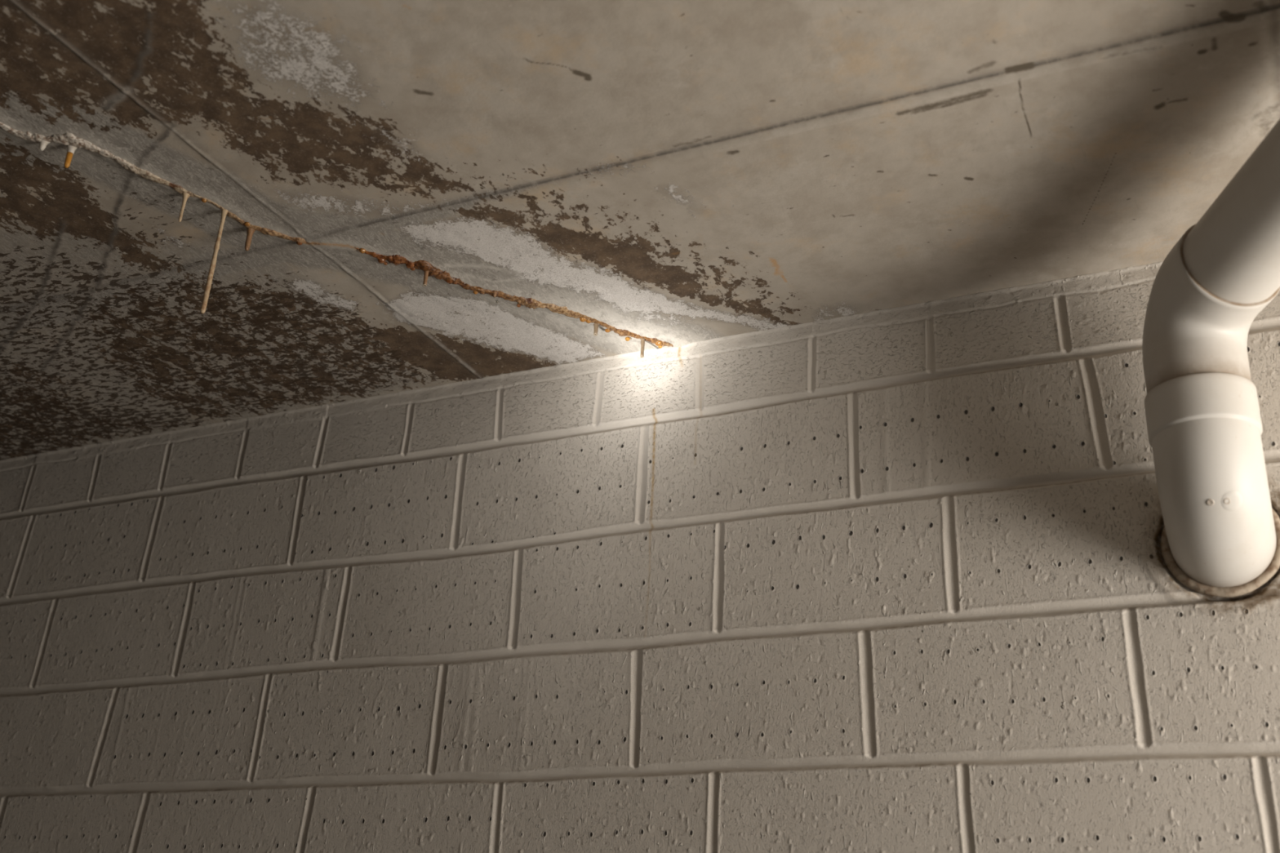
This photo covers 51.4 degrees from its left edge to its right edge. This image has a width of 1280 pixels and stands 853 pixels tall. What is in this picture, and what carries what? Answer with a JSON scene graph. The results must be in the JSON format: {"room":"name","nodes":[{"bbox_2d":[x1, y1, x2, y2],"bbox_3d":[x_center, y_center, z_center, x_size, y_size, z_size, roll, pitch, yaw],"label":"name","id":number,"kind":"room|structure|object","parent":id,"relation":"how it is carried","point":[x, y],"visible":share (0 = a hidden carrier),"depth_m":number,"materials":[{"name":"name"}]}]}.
{"room":"basement","nodes":[
{"label":"basement","id":0,"kind":"room"},
{"bbox_2d":[0,261,1279,852],"bbox_3d":[0.025,1.008,1.927,8.200,2.640,0.026,-9,-27,25],"label":"wall","id":1,"kind":"structure","parent":0,"point":[899,580],"depth_m":2.27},
{"bbox_2d":[1142,119,1279,597],"bbox_3d":[0.874,-0.340,1.309,0.219,0.589,1.652,5,-25,-2],"label":"drain pipe","id":2,"kind":"object","parent":1,"relation":"attached to","point":[1220,534],"visible":1,"depth_m":1.80,"materials":[{"name":"white plastic"}]},
{"bbox_2d":[1144,372,1262,446],"bbox_3d":[0.787,-0.013,1.862,0.147,0.068,0.147,-9,-27,25],"label":"socket","id":3,"kind":"object","parent":2,"relation":"attached to","point":[1175,403],"depth_m":1.81,"materials":[{"name":"white plastic"}]},
{"bbox_2d":[0,0,1279,460],"bbox_3d":[-0.906,-1.068,0.603,8.200,0.076,4.612,-9,-27,25],"label":"ceiling","id":4,"kind":"structure","parent":0,"point":[679,173],"depth_m":1.97,"materials":[{"name":"concrete"}]},
{"bbox_2d":[0,122,320,244],"bbox_3d":[-0.753,-0.385,2.071,0.560,0.017,0.066,20,-29,-32],"label":"crust","id":5,"kind":"object","parent":4,"relation":"attached to","point":[67,139],"visible":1,"depth_m":2.03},
{"bbox_2d":[39,140,50,151],"bbox_3d":[-0.894,-0.421,1.990,0.020,0.020,0.019,-9,-27,25],"label":"stalactite","id":6,"kind":"object","parent":5,"relation":"hanging from","point":[42,144],"visible":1,"depth_m":1.99},
{"bbox_2d":[64,145,77,168],"bbox_3d":[-0.855,-0.406,1.992,0.018,0.042,0.019,-9,-27,25],"label":"stalactite","id":7,"kind":"object","parent":5,"relation":"hanging from","point":[71,149],"visible":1,"depth_m":1.99},
{"bbox_2d":[177,192,190,222],"bbox_3d":[-0.718,-0.345,2.089,0.016,0.055,0.017,-9,-27,25],"label":"stalactite","id":8,"kind":"object","parent":5,"relation":"hanging from","point":[185,195],"visible":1,"depth_m":2.09},
{"bbox_2d":[200,208,227,313],"bbox_3d":[-0.672,-0.262,2.099,0.013,0.191,0.013,-9,-27,25],"label":"stalactite","id":9,"kind":"object","parent":5,"relation":"hanging from","point":[224,212],"visible":1,"depth_m":2.09},
{"bbox_2d":[244,227,255,251],"bbox_3d":[-0.639,-0.307,2.174,0.017,0.044,0.018,-9,-27,25],"label":"stalactite","id":10,"kind":"object","parent":5,"relation":"hanging from","point":[250,231],"visible":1,"depth_m":2.17},
{"bbox_2d":[354,247,673,346],"bbox_3d":[-0.207,-0.224,2.339,0.629,0.020,0.050,16,-27,-25],"label":"crust","id":11,"kind":"object","parent":4,"relation":"attached to","point":[397,260],"visible":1,"depth_m":2.32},
{"bbox_2d":[422,271,428,286],"bbox_3d":[-0.362,-0.255,2.252,0.011,0.039,0.010,-9,-27,25],"label":"stalactite","id":12,"kind":"object","parent":11,"relation":"hanging from","point":[426,273],"visible":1,"depth_m":2.25,"materials":[{"name":"beige stone"}]},
{"bbox_2d":[593,323,599,335],"bbox_3d":[-0.080,-0.176,2.399,0.012,0.025,0.011,-9,-27,25],"label":"stalactite","id":13,"kind":"object","parent":11,"relation":"hanging from","point":[595,325],"visible":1,"depth_m":2.40,"materials":[{"name":"beige stone"}]},
{"bbox_2d":[640,337,644,357],"bbox_3d":[0.004,-0.146,2.430,0.010,0.043,0.011,-9,-27,25],"label":"stalactite","id":14,"kind":"object","parent":11,"relation":"hanging from","point":[642,340],"visible":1,"depth_m":2.43,"materials":[{"name":"beige stone"}]}
]}

